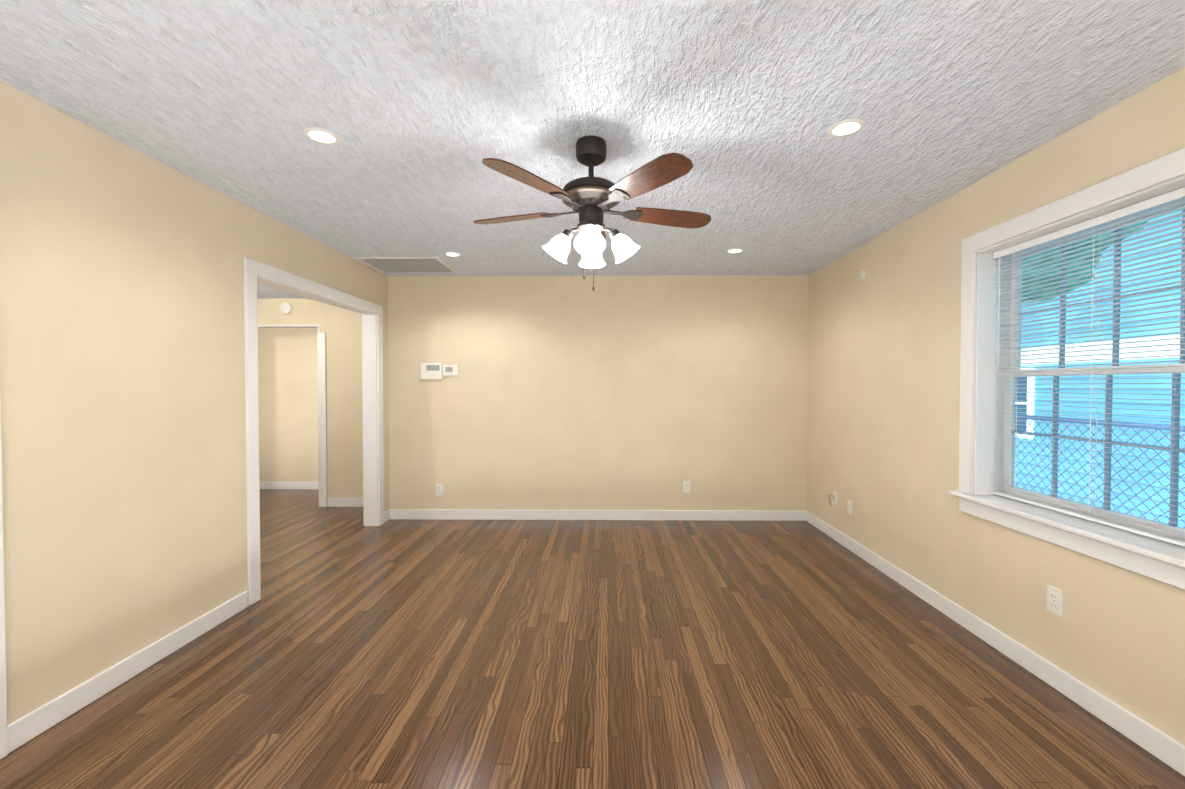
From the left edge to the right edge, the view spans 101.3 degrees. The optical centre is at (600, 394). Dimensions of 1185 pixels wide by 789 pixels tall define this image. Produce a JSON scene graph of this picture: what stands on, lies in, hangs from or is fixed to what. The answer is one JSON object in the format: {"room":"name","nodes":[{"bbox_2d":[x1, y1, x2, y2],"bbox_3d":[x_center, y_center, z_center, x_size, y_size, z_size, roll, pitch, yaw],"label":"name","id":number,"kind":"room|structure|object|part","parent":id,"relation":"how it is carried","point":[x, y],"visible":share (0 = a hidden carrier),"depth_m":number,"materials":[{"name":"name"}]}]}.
{"room":"empty living room","nodes":[
{"label":"empty living room","id":0,"kind":"room"},
{"bbox_2d":[0,81,388,724],"bbox_3d":[-2.215,0.069,2.914,0.120,2.440,6.970,0,1,1],"label":"wall","id":1,"kind":"structure","parent":0,"point":[122,369],"depth_m":2.17,"materials":[{"name":"paint"}]},
{"bbox_2d":[0,397,7,758],"bbox_3d":[-2.226,0.237,1.247,0.140,2.160,1.000,0,1,1],"label":"door frame","id":2,"kind":"structure","parent":1,"relation":"attached to","point":[3,726],"depth_m":1.75,"materials":[{"name":"white wood"}]},
{"bbox_2d":[7,591,247,752],"bbox_3d":[-2.154,1.248,2.356,0.015,0.100,1.185,0,1,1],"label":"baseboard","id":3,"kind":"structure","parent":1,"relation":"attached to","point":[29,726],"depth_m":2.14,"materials":[{"name":"white wood"}]},
{"bbox_2d":[243,257,383,604],"bbox_3d":[-2.203,0.216,3.837,0.160,2.115,1.780,0,1,1],"label":"trim","id":4,"kind":"structure","parent":1,"relation":"attached to","point":[255,272],"depth_m":3.56,"materials":[{"name":"white wood"}]},
{"bbox_2d":[257,283,305,298],"bbox_3d":[-3.634,-1.101,3.763,2.740,0.130,3.230,0,1,1],"label":"ceiling","id":5,"kind":"structure","parent":0,"point":[265,292],"depth_m":5.09,"materials":[{"name":"white paint"}]},
{"bbox_2d":[258,328,317,481],"bbox_3d":[-3.601,0.011,6.357,2.740,2.440,0.120,0,1,1],"label":"wall","id":6,"kind":"structure","parent":0,"point":[288,402],"depth_m":6.30,"materials":[{"name":"paint"}]},
{"bbox_2d":[259,482,318,488],"bbox_3d":[-3.602,1.182,6.309,2.740,0.100,0.015,0,1,1],"label":"baseboard","id":7,"kind":"structure","parent":6,"relation":"attached to","point":[262,485],"depth_m":6.31,"materials":[{"name":"white wood"}]},
{"bbox_2d":[257,298,362,506],"bbox_3d":[-3.672,0.026,5.458,2.860,2.440,0.120,0,1,1],"label":"wall","id":8,"kind":"structure","parent":0,"point":[341,328],"depth_m":5.38,"materials":[{"name":"paint"}]},
{"bbox_2d":[280,302,292,314],"bbox_3d":[-3.473,-0.952,5.360,0.136,0.136,0.038,0,1,1],"label":"smoke detector","id":9,"kind":"object","parent":8,"relation":"attached to","point":[286,308],"visible":1,"depth_m":5.35,"materials":[{"name":"white plastic"}]},
{"bbox_2d":[258,325,326,506],"bbox_3d":[-3.557,0.236,5.450,1.040,2.020,0.140,0,1,1],"label":"door frame","id":10,"kind":"structure","parent":8,"relation":"attached to","point":[322,412],"depth_m":5.38,"materials":[{"name":"white wood"}]},
{"bbox_2d":[328,498,362,506],"bbox_3d":[-2.636,1.198,5.394,0.785,0.100,0.019,0,1,1],"label":"baseboard","id":11,"kind":"structure","parent":8,"relation":"attached to","point":[332,502],"depth_m":5.39,"materials":[{"name":"white wood"}]},
{"bbox_2d":[0,489,1184,788],"bbox_3d":[-1.452,1.319,2.926,7.365,0.060,6.970,0,1,1],"label":"floor","id":12,"kind":"structure","parent":0,"point":[348,649],"depth_m":2.20,"materials":[{"name":"brown wood"}]},
{"bbox_2d":[0,0,1184,275],"bbox_3d":[-1.452,-1.181,2.884,7.365,0.060,6.970,0,1,1],"label":"ceiling","id":13,"kind":"structure","parent":0,"point":[422,108],"depth_m":1.88,"materials":[{"name":"white paint"}]},
{"bbox_2d":[303,127,340,144],"bbox_3d":[-1.224,-1.134,2.137,0.148,0.008,0.148,0,1,1],"label":"recessed light","id":14,"kind":"object","parent":13,"relation":"in","point":[321,135],"visible":1,"depth_m":2.13,"materials":[{"name":"white"}]},
{"bbox_2d":[354,257,457,273],"bbox_3d":[-1.735,-1.170,4.413,0.720,0.012,0.560,0,1,1],"label":"ceiling vent","id":15,"kind":"object","parent":13,"relation":"in","point":[390,265],"visible":1,"depth_m":4.36,"materials":[{"name":"white metal"}]},
{"bbox_2d":[443,251,461,256],"bbox_3d":[-1.230,-1.165,4.037,0.148,0.008,0.148,0,1,1],"label":"recessed light","id":16,"kind":"object","parent":13,"relation":"in","point":[452,253],"visible":1,"depth_m":4.02,"materials":[{"name":"white"}]},
{"bbox_2d":[474,135,710,290],"bbox_3d":[-0.043,-0.800,2.257,1.159,0.680,1.105,0,1,1],"label":"ceiling fan","id":17,"kind":"object","parent":13,"relation":"hanging from","point":[591,199],"visible":1,"depth_m":2.13,"materials":[{"name":"brown wood"}]},
{"bbox_2d":[726,248,743,252],"bbox_3d":[1.089,-1.164,3.937,0.148,0.008,0.148,0,1,1],"label":"recessed light","id":18,"kind":"object","parent":13,"relation":"in","point":[735,250],"visible":1,"depth_m":3.92,"materials":[{"name":"white"}]},
{"bbox_2d":[827,118,865,136],"bbox_3d":[1.045,-1.133,2.068,0.148,0.008,0.148,0,1,1],"label":"recessed light","id":19,"kind":"object","parent":13,"relation":"in","point":[846,127],"visible":1,"depth_m":2.06,"materials":[{"name":"white"}]},
{"bbox_2d":[388,275,807,510],"bbox_3d":[0.064,0.035,4.910,4.385,2.440,0.120,0,1,1],"label":"wall","id":20,"kind":"structure","parent":0,"point":[631,392],"depth_m":4.85,"materials":[{"name":"paint"}]},
{"bbox_2d":[420,363,441,378],"bbox_3d":[-1.690,-0.234,4.854,0.210,0.160,0.029,0,1,1],"label":"alarm keypad","id":21,"kind":"object","parent":20,"relation":"attached to","point":[431,370],"visible":1,"depth_m":4.84,"materials":[{"name":"white plastic"}]},
{"bbox_2d":[436,484,442,494],"bbox_3d":[-1.620,0.956,4.883,0.070,0.115,0.008,0,1,1],"label":"electrical outlet","id":22,"kind":"object","parent":20,"relation":"attached to","point":[439,489],"visible":1,"depth_m":4.88,"materials":[{"name":"white plastic"}]},
{"bbox_2d":[443,365,457,374],"bbox_3d":[-1.495,-0.244,4.852,0.144,0.104,0.027,0,1,1],"label":"thermostat","id":23,"kind":"object","parent":20,"relation":"attached to","point":[450,369],"visible":1,"depth_m":4.84,"materials":[{"name":"white plastic"}]},
{"bbox_2d":[387,509,802,520],"bbox_3d":[-0.049,1.207,4.861,4.160,0.100,0.019,0,1,1],"label":"baseboard","id":24,"kind":"structure","parent":20,"relation":"attached to","point":[418,514],"depth_m":4.86,"materials":[{"name":"white wood"}]},
{"bbox_2d":[683,481,689,492],"bbox_3d":[0.860,0.922,4.851,0.070,0.115,0.008,0,1,1],"label":"electrical outlet","id":25,"kind":"object","parent":20,"relation":"attached to","point":[686,486],"visible":1,"depth_m":4.85,"materials":[{"name":"white plastic"}]},
{"bbox_2d":[807,67,1184,745],"bbox_3d":[2.121,0.081,2.159,0.200,2.440,5.570,0,1,1],"label":"wall","id":26,"kind":"structure","parent":0,"point":[883,419],"depth_m":2.81,"materials":[{"name":"paint"}]},
{"bbox_2d":[829,491,836,510],"bbox_3d":[2.026,0.939,4.248,0.043,0.179,0.090,0,1,1],"label":"outlet","id":27,"kind":"object","parent":26,"relation":"attached to","point":[834,499],"visible":1,"depth_m":4.23,"materials":[{"name":"white plastic"}]},
{"bbox_2d":[847,499,851,514],"bbox_3d":[2.040,0.921,3.980,0.008,0.115,0.070,0,1,1],"label":"electrical outlet","id":28,"kind":"object","parent":26,"relation":"attached to","point":[849,510],"visible":1,"depth_m":3.98,"materials":[{"name":"white plastic"}]},
{"bbox_2d":[861,270,865,279],"bbox_3d":[2.032,-0.925,3.759,0.020,0.070,0.040,0,1,1],"label":"sensor","id":29,"kind":"object","parent":26,"relation":"attached to","point":[863,274],"visible":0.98,"depth_m":3.74,"materials":[{"name":"white plastic"}]},
{"bbox_2d":[803,511,1184,775],"bbox_3d":[2.012,1.251,2.180,0.019,0.100,5.330,0,1,1],"label":"baseboard","id":30,"kind":"structure","parent":26,"relation":"attached to","point":[1155,742],"depth_m":2.23,"materials":[{"name":"white wood"}]},
{"bbox_2d":[1047,585,1062,616],"bbox_3d":[2.017,0.916,2.160,0.008,0.115,0.070,0,1,1],"label":"electrical outlet","id":31,"kind":"object","parent":26,"relation":"attached to","point":[1054,600],"visible":1,"depth_m":2.15,"materials":[{"name":"white plastic"}]},
{"bbox_2d":[950,490,1184,567],"bbox_3d":[2.095,0.565,2.093,0.250,0.025,1.330,0,1,1],"label":"window sill","id":32,"kind":"structure","parent":26,"relation":"attached to","point":[1165,551],"depth_m":2.02,"materials":[{"name":"white wood"}]},
{"bbox_2d":[959,148,1184,589],"bbox_3d":[2.110,-0.095,2.082,0.220,1.515,1.270,0,1,1],"label":"window","id":33,"kind":"structure","parent":26,"relation":"in","point":[979,390],"depth_m":2.31,"materials":[{"name":"white"}]},
{"bbox_2d":[992,187,1184,546],"bbox_3d":[2.110,-0.104,2.081,0.052,1.290,1.058,0,1,1],"label":"window blinds","id":34,"kind":"object","parent":33,"relation":"attached to","point":[1145,207],"visible":1,"depth_m":2.07,"materials":[{"name":"white plastic"}]},
{"bbox_3d":[2.191,-0.100,2.080,0.051,1.301,1.066,0,1,1],"label":"window sash","id":35,"kind":"part","parent":33,"relation":"part of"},
{"label":"outside","id":36,"kind":"structure","parent":0,"visible":0},
{"bbox_3d":[7.119,1.900,3.761,9.755,0.050,24.000,0,1,1],"label":"ground","id":37,"kind":"structure","parent":36,"visible":0},
{"bbox_2d":[1022,221,1147,303],"bbox_3d":[4.248,-0.026,5.047,1.244,3.767,2.779,0,1,1],"label":"tree","id":38,"kind":"object","parent":37,"relation":"on","point":[1070,272],"depth_m":4.16,"materials":[{"name":"green plant"}]},
{"bbox_2d":[1014,414,1184,527],"bbox_3d":[3.713,1.025,3.540,0.078,1.712,11.556,0,1,1],"label":"fence","id":39,"kind":"object","parent":37,"relation":"on","point":[1160,428],"depth_m":3.58,"materials":[{"name":"metal"}]},
{"bbox_2d":[1014,210,1184,527],"bbox_3d":[7.072,-0.175,3.728,4.650,4.100,20.400,0,1,1],"label":"neighbouring house","id":40,"kind":"structure","parent":37,"relation":"on","point":[1101,407],"depth_m":4.93,"materials":[{"name":"blue"}]}
]}

